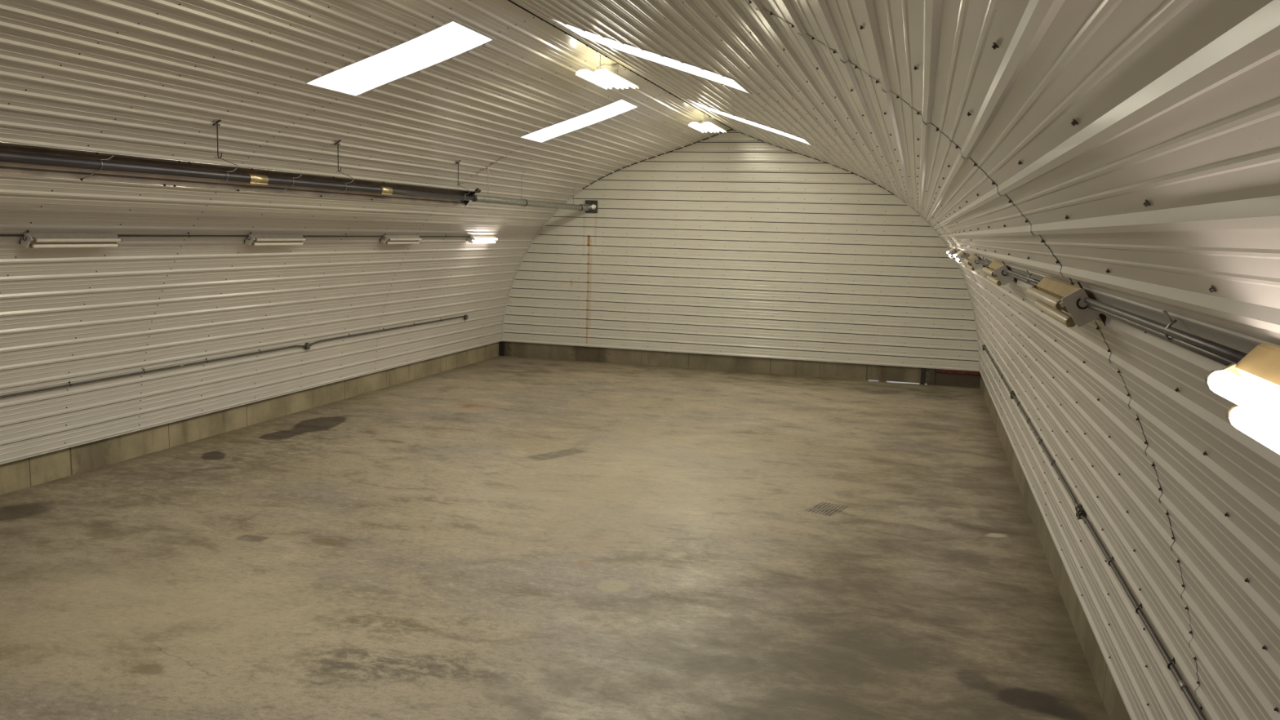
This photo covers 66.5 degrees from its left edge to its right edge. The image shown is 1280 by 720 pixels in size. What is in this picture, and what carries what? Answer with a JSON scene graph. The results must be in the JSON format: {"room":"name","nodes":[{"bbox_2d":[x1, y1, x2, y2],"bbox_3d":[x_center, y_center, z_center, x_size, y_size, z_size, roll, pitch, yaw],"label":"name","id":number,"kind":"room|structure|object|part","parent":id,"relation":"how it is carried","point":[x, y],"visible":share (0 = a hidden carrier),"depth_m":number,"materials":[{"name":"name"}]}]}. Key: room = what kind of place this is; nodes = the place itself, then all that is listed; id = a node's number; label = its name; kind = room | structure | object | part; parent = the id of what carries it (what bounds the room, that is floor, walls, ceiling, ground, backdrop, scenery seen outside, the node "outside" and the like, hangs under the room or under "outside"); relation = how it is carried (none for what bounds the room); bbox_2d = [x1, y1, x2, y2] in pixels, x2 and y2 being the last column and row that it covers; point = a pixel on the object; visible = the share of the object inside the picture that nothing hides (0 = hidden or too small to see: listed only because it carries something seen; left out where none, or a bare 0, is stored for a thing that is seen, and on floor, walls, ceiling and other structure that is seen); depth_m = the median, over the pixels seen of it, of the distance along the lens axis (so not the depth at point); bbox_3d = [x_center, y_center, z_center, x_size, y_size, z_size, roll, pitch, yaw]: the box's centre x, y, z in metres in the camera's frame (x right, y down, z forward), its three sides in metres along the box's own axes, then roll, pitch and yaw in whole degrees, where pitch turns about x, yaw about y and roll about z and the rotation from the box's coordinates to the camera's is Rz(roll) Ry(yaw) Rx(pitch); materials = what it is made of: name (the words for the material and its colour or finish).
{"room":"empty warehouse","nodes":[
{"label":"empty warehouse","id":0,"kind":"room"},
{"bbox_2d":[0,176,553,462],"bbox_3d":[-6.224,-0.655,13.127,1.471,3.355,24.520,4,8,16],"label":"wall","id":1,"kind":"structure","parent":0,"point":[73,315],"depth_m":14.00,"materials":[{"name":"white metal"}]},
{"bbox_2d":[0,234,24,236],"bbox_3d":[-7.750,-0.863,6.565,0.031,0.065,8.210,4,8,16],"label":"conduit","id":2,"kind":"object","parent":1,"relation":"attached to","point":[1,235],"visible":1,"depth_m":10.34,"materials":[{"name":"metal"}]},
{"bbox_2d":[18,230,122,248],"bbox_3d":[-6.463,-1.375,11.111,0.206,0.192,1.252,4,8,16],"label":"fluorescent light","id":3,"kind":"object","parent":1,"relation":"attached to","point":[33,240],"visible":1,"depth_m":11.01,"materials":[{"name":"metal"}]},
{"bbox_3d":[-6.615,-1.293,10.532,0.152,0.157,0.033,4,8,16],"label":"plate","id":4,"kind":"part","parent":3,"relation":"part of","materials":[{"name":"white metal"}]},
{"bbox_2d":[0,345,306,398],"bbox_3d":[-7.826,0.619,9.684,0.038,0.087,14.966,4,8,16],"label":"conduit","id":5,"kind":"object","parent":1,"relation":"attached to","point":[268,350],"visible":1,"depth_m":13.23,"materials":[{"name":"metal"}]},
{"bbox_2d":[116,232,248,237],"bbox_3d":[-5.940,-1.647,12.842,0.031,0.065,2.390,4,8,16],"label":"conduit","id":6,"kind":"object","parent":1,"relation":"attached to","point":[118,235],"visible":1,"depth_m":12.67,"materials":[{"name":"metal"}]},
{"bbox_2d":[0,342,498,494],"bbox_3d":[-7.094,1.147,13.540,0.280,0.385,24.800,4,8,16],"label":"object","id":7,"kind":"structure","parent":1,"relation":"attached to","point":[26,473],"depth_m":14.76,"materials":[{"name":"concrete"}]},
{"bbox_2d":[0,340,502,464],"bbox_3d":[-6.907,0.958,13.463,0.034,0.020,24.360,4,8,16],"label":"trim","id":8,"kind":"structure","parent":1,"relation":"attached to","point":[115,435],"depth_m":14.71,"materials":[{"name":"white metal"}]},
{"bbox_2d":[243,232,306,245],"bbox_3d":[-5.453,-1.812,14.612,0.206,0.192,1.252,4,8,16],"label":"fluorescent light","id":9,"kind":"object","parent":1,"relation":"attached to","point":[253,239],"visible":1,"depth_m":14.51,"materials":[{"name":"metal"}]},
{"bbox_3d":[-5.605,-1.730,14.033,0.152,0.157,0.033,4,8,16],"label":"plate","id":10,"kind":"part","parent":9,"relation":"part of","materials":[{"name":"white metal"}]},
{"bbox_2d":[303,342,311,350],"bbox_3d":[-5.757,-0.226,16.904,0.082,0.150,0.156,4,8,16],"label":"outlet box","id":11,"kind":"object","parent":1,"relation":"attached to","point":[308,346],"visible":1,"depth_m":16.87,"materials":[{"name":"metal"}]},
{"bbox_2d":[302,233,384,237],"bbox_3d":[-4.927,-2.086,16.353,0.031,0.065,2.410,4,8,16],"label":"conduit","id":12,"kind":"object","parent":1,"relation":"attached to","point":[346,233],"visible":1,"depth_m":16.23,"materials":[{"name":"metal"}]},
{"bbox_2d":[311,315,465,344],"bbox_3d":[-4.898,-0.662,19.822,0.038,0.087,5.996,4,8,16],"label":"conduit","id":13,"kind":"object","parent":1,"relation":"attached to","point":[414,324],"visible":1,"depth_m":19.21,"materials":[{"name":"metal"}]},
{"bbox_2d":[379,233,422,244],"bbox_3d":[-4.438,-2.252,18.133,0.206,0.192,1.252,4,8,16],"label":"fluorescent light","id":14,"kind":"object","parent":1,"relation":"attached to","point":[388,239],"visible":1,"depth_m":18.03,"materials":[{"name":"metal"}]},
{"bbox_3d":[-4.590,-2.170,17.553,0.152,0.157,0.033,4,8,16],"label":"plate","id":15,"kind":"part","parent":14,"relation":"part of","materials":[{"name":"white metal"}]},
{"bbox_2d":[419,234,470,237],"bbox_3d":[-3.938,-2.514,19.783,0.031,0.065,2.220,4,8,16],"label":"conduit","id":16,"kind":"object","parent":1,"relation":"attached to","point":[445,236],"visible":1,"depth_m":19.75,"materials":[{"name":"metal"}]},
{"bbox_2d":[466,234,497,243],"bbox_3d":[-3.474,-2.668,21.471,0.207,0.193,1.252,4,8,16],"label":"fluorescent light","id":17,"kind":"object","parent":1,"relation":"attached to","point":[473,238],"visible":1,"depth_m":21.36,"materials":[{"name":"metal"}]},
{"bbox_3d":[-3.627,-2.587,20.892,0.152,0.157,0.033,4,8,16],"label":"plate","id":18,"kind":"part","parent":17,"relation":"part of","materials":[{"name":"white metal"}]},
{"bbox_2d":[0,0,1067,222],"bbox_3d":[-1.112,-2.989,11.361,9.168,2.172,24.520,4,8,16],"label":"ceiling","id":19,"kind":"structure","parent":0,"point":[898,95],"depth_m":9.83,"materials":[{"name":"white metal"}]},
{"bbox_2d":[0,119,480,206],"bbox_3d":[-5.185,-2.223,10.126,0.259,0.795,15.940,4,8,16],"label":"heater","id":20,"kind":"object","parent":19,"relation":"hanging from","point":[16,159],"visible":1,"depth_m":11.07,"materials":[{"name":"metal"}]},
{"bbox_3d":[-4.849,-2.522,11.250,0.012,0.393,0.072,4,8,16],"label":"hanger rod","id":21,"kind":"part","parent":20,"relation":"part of","materials":[{"name":"metal"}]},
{"bbox_3d":[-4.180,-2.812,13.568,0.012,0.393,0.072,4,8,16],"label":"hanger rod","id":22,"kind":"part","parent":20,"relation":"part of","materials":[{"name":"metal"}]},
{"bbox_2d":[475,168,597,213],"bbox_3d":[-2.086,-3.597,20.840,0.320,0.751,6.534,4,8,16],"label":"duct","id":23,"kind":"object","parent":20,"relation":"attached to","point":[590,206],"visible":0.98,"depth_m":20.62,"materials":[{"name":"metal"}]},
{"bbox_3d":[-2.847,-3.269,18.294,0.144,0.659,0.014,4,8,16],"label":"hanger rod","id":24,"kind":"part","parent":23,"relation":"part of","materials":[{"name":"grey metal"}]},
{"bbox_3d":[-1.197,-3.767,23.975,0.320,0.310,0.022,4,8,16],"label":"wall plate","id":25,"kind":"part","parent":23,"relation":"part of","materials":[{"name":"grey metal"}]},
{"bbox_2d":[302,18,496,97],"bbox_3d":[-2.789,-3.499,11.336,1.976,0.713,1.170,4,8,16],"label":"window","id":26,"kind":"structure","parent":19,"relation":"attached to","point":[438,45],"depth_m":11.33,"materials":[{"name":"translucent white plastic"}]},
{"bbox_2d":[517,97,639,143],"bbox_3d":[-1.079,-4.240,17.265,1.976,0.713,1.140,4,8,16],"label":"window","id":27,"kind":"structure","parent":19,"relation":"attached to","point":[622,105],"depth_m":17.29,"materials":[{"name":"translucent white plastic"}]},
{"bbox_2d":[575,54,639,89],"bbox_3d":[-0.442,-4.115,13.899,0.506,0.310,1.400,4,8,16],"label":"hanging lamp","id":28,"kind":"object","parent":19,"relation":"hanging from","point":[602,77],"visible":1,"depth_m":13.77,"materials":[{"name":"metal"}]},
{"bbox_2d":[507,0,732,128],"bbox_3d":[-1.183,-3.952,11.199,0.100,0.028,24.380,4,8,16],"label":"trim","id":29,"kind":"structure","parent":19,"relation":"attached to","point":[510,1],"depth_m":13.46,"materials":[{"name":"white metal"}]},
{"bbox_2d":[547,16,752,94],"bbox_3d":[0.154,-3.376,10.775,2.146,0.747,1.150,4,8,16],"label":"window","id":30,"kind":"structure","parent":19,"relation":"attached to","point":[647,55],"depth_m":10.90,"materials":[{"name":"translucent white plastic"}]},
{"bbox_2d":[688,115,726,133],"bbox_3d":[1.393,-4.861,19.902,0.506,0.310,1.400,4,8,16],"label":"hanging lamp","id":31,"kind":"object","parent":19,"relation":"hanging from","point":[702,126],"visible":0.94,"depth_m":19.73,"materials":[{"name":"metal"}]},
{"bbox_2d":[684,97,813,146],"bbox_3d":[1.926,-4.144,16.918,2.146,0.747,1.270,4,8,16],"label":"window","id":32,"kind":"structure","parent":19,"relation":"attached to","point":[701,105],"depth_m":17.12,"materials":[{"name":"translucent white plastic"}]},
{"bbox_2d":[0,355,1110,719],"bbox_3d":[-1.371,1.800,11.762,12.600,0.120,24.920,4,8,16],"label":"floor","id":33,"kind":"structure","parent":0,"point":[500,537],"depth_m":9.61,"materials":[{"name":"concrete"}]},
{"bbox_2d":[498,341,504,355],"bbox_3d":[-3.555,-0.299,25.085,0.108,0.365,0.110,4,8,16],"label":"steel post","id":34,"kind":"object","parent":33,"relation":"on","point":[501,344],"visible":1,"depth_m":25.09,"materials":[{"name":"black metal"}]},
{"bbox_2d":[919,368,925,384],"bbox_3d":[6.466,0.365,22.310,0.130,0.381,0.054,4,8,16],"label":"steel post","id":35,"kind":"object","parent":33,"relation":"on","point":[922,370],"visible":1,"depth_m":22.30,"materials":[{"name":"black metal"}]},
{"bbox_2d":[502,129,978,370],"bbox_3d":[2.147,-2.815,23.227,12.400,5.600,0.149,4,8,16],"label":"wall","id":36,"kind":"structure","parent":0,"point":[731,242],"depth_m":23.09,"materials":[{"name":"white metal"}]},
{"bbox_2d":[501,190,581,340],"bbox_3d":[-2.495,-2.341,24.548,2.093,3.854,0.035,4,8,16],"label":"trim","id":37,"kind":"structure","parent":36,"relation":"attached to","point":[576,193],"depth_m":24.65,"materials":[{"name":"white metal"}]},
{"bbox_2d":[581,128,732,191],"bbox_3d":[0.363,-4.788,23.422,3.734,1.494,0.028,4,8,16],"label":"trim","id":38,"kind":"structure","parent":36,"relation":"attached to","point":[731,129],"depth_m":23.37,"materials":[{"name":"metal"}]},
{"bbox_2d":[502,340,978,371],"bbox_3d":[2.051,-0.123,23.524,11.660,0.022,0.034,4,8,16],"label":"trim","id":39,"kind":"structure","parent":36,"relation":"attached to","point":[502,340],"depth_m":23.35,"materials":[{"name":"white metal"}]},
{"bbox_2d":[500,341,981,387],"bbox_3d":[2.062,0.068,23.648,11.738,0.390,0.178,4,8,16],"label":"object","id":40,"kind":"structure","parent":36,"relation":"attached to","point":[621,356],"depth_m":23.46,"materials":[{"name":"concrete"}]},
{"bbox_2d":[732,128,893,194],"bbox_3d":[3.978,-4.550,22.409,3.809,1.490,0.028,4,8,16],"label":"trim","id":41,"kind":"structure","parent":36,"relation":"attached to","point":[732,129],"depth_m":22.33,"materials":[{"name":"metal"}]},
{"bbox_2d":[896,195,980,371],"bbox_3d":[6.710,-1.727,21.970,2.077,3.854,0.035,4,8,16],"label":"trim","id":42,"kind":"structure","parent":36,"relation":"attached to","point":[915,211],"depth_m":21.84,"materials":[{"name":"white metal"}]},
{"bbox_2d":[936,368,980,374],"bbox_3d":[7.202,0.268,22.094,0.950,0.070,0.033,4,8,16],"label":"board","id":43,"kind":"object","parent":36,"relation":"attached to","point":[937,370],"visible":1,"depth_m":22.08,"materials":[{"name":"red wood"}]},
{"bbox_2d":[928,0,1279,719],"bbox_3d":[3.762,-0.005,10.328,1.439,3.370,24.520,4,8,16],"label":"wall","id":44,"kind":"structure","parent":0,"point":[1134,158],"depth_m":3.19,"materials":[{"name":"white metal"}]},
{"bbox_2d":[946,248,955,257],"bbox_3d":[5.939,-2.039,18.520,0.207,0.193,1.252,4,8,16],"label":"fluorescent light","id":45,"kind":"object","parent":44,"relation":"attached to","point":[951,251],"visible":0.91,"depth_m":17.95,"materials":[{"name":"metal"}]},
{"bbox_3d":[5.759,-1.960,17.949,0.151,0.157,0.033,4,8,16],"label":"plate","id":46,"kind":"part","parent":45,"relation":"part of","materials":[{"name":"white metal"}]},
{"bbox_2d":[952,249,966,262],"bbox_3d":[4.952,-1.605,15.044,0.207,0.193,1.252,4,8,16],"label":"fluorescent light","id":47,"kind":"object","parent":44,"relation":"attached to","point":[958,255],"visible":0.91,"depth_m":14.47,"materials":[{"name":"metal"}]},
{"bbox_3d":[4.772,-1.525,14.472,0.151,0.157,0.033,4,8,16],"label":"plate","id":48,"kind":"part","parent":47,"relation":"part of","materials":[{"name":"white metal"}]},
{"bbox_2d":[963,254,985,271],"bbox_3d":[3.960,-1.168,11.548,0.205,0.192,1.252,4,8,16],"label":"fluorescent light","id":49,"kind":"object","parent":44,"relation":"attached to","point":[972,262],"visible":0.92,"depth_m":10.97,"materials":[{"name":"metal"}]},
{"bbox_3d":[3.779,-1.088,10.977,0.151,0.158,0.033,4,8,16],"label":"plate","id":50,"kind":"part","parent":49,"relation":"part of","materials":[{"name":"white metal"}]},
{"bbox_2d":[977,257,990,266],"bbox_3d":[3.478,-0.982,9.780,0.068,0.088,2.390,4,8,16],"label":"conduit pipes","id":51,"kind":"object","parent":44,"relation":"attached to","point":[981,262],"visible":0.64,"depth_m":9.90,"materials":[{"name":"metal"}]},
{"bbox_2d":[983,345,1010,391],"bbox_3d":[5.922,0.100,16.256,0.039,0.086,6.246,4,8,16],"label":"conduit","id":52,"kind":"object","parent":44,"relation":"attached to","point":[986,350],"visible":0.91,"depth_m":15.67,"materials":[{"name":"metal"}]},
{"bbox_2d":[982,261,1017,285],"bbox_3d":[2.967,-0.732,8.052,0.205,0.192,1.252,4,8,16],"label":"fluorescent light","id":53,"kind":"object","parent":44,"relation":"attached to","point":[997,269],"visible":0.94,"depth_m":7.52,"materials":[{"name":"metal"}]},
{"bbox_3d":[2.787,-0.651,7.481,0.151,0.158,0.033,4,8,16],"label":"plate","id":54,"kind":"part","parent":53,"relation":"part of","materials":[{"name":"white metal"}]},
{"bbox_2d":[1009,390,1015,401],"bbox_3d":[5.043,0.484,13.207,0.083,0.150,0.156,4,8,16],"label":"outlet box","id":55,"kind":"object","parent":44,"relation":"attached to","point":[1011,392],"visible":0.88,"depth_m":13.17,"materials":[{"name":"metal"}]},
{"bbox_2d":[1005,269,1039,285],"bbox_3d":[2.486,-0.545,6.284,0.068,0.088,2.390,4,8,16],"label":"conduit pipes","id":56,"kind":"object","parent":44,"relation":"attached to","point":[1024,278],"visible":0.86,"depth_m":6.21,"materials":[{"name":"metal"}]},
{"bbox_2d":[1012,394,1077,505],"bbox_3d":[4.228,0.811,10.387,0.039,0.086,5.746,4,8,16],"label":"conduit","id":57,"kind":"object","parent":44,"relation":"attached to","point":[1034,432],"visible":0.94,"depth_m":9.46,"materials":[{"name":"metal"}]},
{"bbox_2d":[980,376,1130,719],"bbox_3d":[4.455,1.914,10.305,0.280,0.385,24.800,4,8,16],"label":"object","id":58,"kind":"structure","parent":44,"relation":"attached to","point":[1115,708],"depth_m":8.88,"materials":[{"name":"concrete"}]},
{"bbox_2d":[979,371,1132,719],"bbox_3d":[4.301,1.702,10.323,0.034,0.020,24.360,4,8,16],"label":"trim","id":59,"kind":"structure","parent":44,"relation":"attached to","point":[980,371],"depth_m":8.50,"materials":[{"name":"white metal"}]},
{"bbox_2d":[1026,276,1106,327],"bbox_3d":[1.974,-0.295,4.557,0.205,0.192,1.252,4,8,16],"label":"fluorescent light","id":60,"kind":"object","parent":44,"relation":"attached to","point":[1053,295],"visible":0.96,"depth_m":4.13,"materials":[{"name":"metal"}]},
{"bbox_2d":[1055,300,1066,310],"bbox_3d":[1.751,-0.232,4.030,0.062,0.055,0.024,4,8,16],"label":"socket","id":61,"kind":"object","parent":60,"relation":"attached to","point":[1058,306],"depth_m":4.03,"materials":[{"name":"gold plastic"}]},
{"bbox_2d":[1065,317,1075,327],"bbox_3d":[1.792,-0.163,4.027,0.062,0.055,0.024,4,8,16],"label":"socket","id":62,"kind":"object","parent":60,"relation":"attached to","point":[1069,322],"depth_m":4.02,"materials":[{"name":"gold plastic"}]},
{"bbox_3d":[1.794,-0.214,3.985,0.151,0.158,0.033,4,8,16],"label":"plate","id":63,"kind":"part","parent":60,"relation":"part of","materials":[{"name":"white metal"}]},
{"bbox_2d":[1075,503,1086,523],"bbox_3d":[3.421,1.192,7.578,0.082,0.150,0.156,4,8,16],"label":"outlet box","id":64,"kind":"object","parent":44,"relation":"attached to","point":[1079,509],"visible":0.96,"depth_m":7.54,"materials":[{"name":"metal"}]},
{"bbox_3d":[3.397,1.179,7.583,0.028,0.114,0.075,4,8,16],"label":"plate","id":65,"kind":"part","parent":64,"relation":"part of","materials":[{"name":"metal"}]},
{"bbox_2d":[1080,514,1206,719],"bbox_3d":[2.334,1.632,3.819,0.038,0.086,7.726,4,8,16],"label":"conduit","id":66,"kind":"object","parent":44,"relation":"attached to","point":[1181,683],"visible":1,"depth_m":5.21,"materials":[{"name":"metal"}]},
{"bbox_2d":[1084,297,1247,365],"bbox_3d":[1.523,-0.123,2.909,0.068,0.088,2.140,4,8,16],"label":"conduit pipes","id":67,"kind":"object","parent":44,"relation":"attached to","point":[1223,354],"visible":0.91,"depth_m":2.59,"materials":[{"name":"metal"}]},
{"bbox_2d":[1204,342,1279,454],"bbox_3d":[1.039,0.112,1.303,0.206,0.193,1.252,4,8,16],"label":"fluorescent light","id":68,"kind":"object","parent":44,"relation":"attached to","point":[1252,384],"visible":1,"depth_m":1.76,"materials":[{"name":"cream painted metal"},{"name":"glowing white tube glass"},{"name":"grey steel"}]},
{"bbox_2d":[1204,363,1240,386],"bbox_3d":[1.143,0.033,1.907,0.062,0.055,0.024,4,8,16],"label":"socket","id":69,"kind":"object","parent":68,"relation":"attached to","point":[1233,368],"depth_m":1.90,"materials":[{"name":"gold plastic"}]},
{"bbox_2d":[1226,404,1239,422],"bbox_3d":[1.183,0.102,1.904,0.062,0.055,0.024,4,8,16],"label":"socket","id":70,"kind":"object","parent":68,"relation":"attached to","point":[1228,412],"depth_m":1.91,"materials":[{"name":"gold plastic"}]},
{"label":"outside","id":71,"kind":"structure","parent":0,"visible":0},
{"bbox_2d":[868,379,926,384],"bbox_3d":[5.362,-1.131,35.104,60.000,0.080,24.000,4,8,16],"label":"ground","id":72,"kind":"structure","parent":71,"point":[868,380],"depth_m":22.60,"materials":[{"name":"grey concrete"}]}
]}

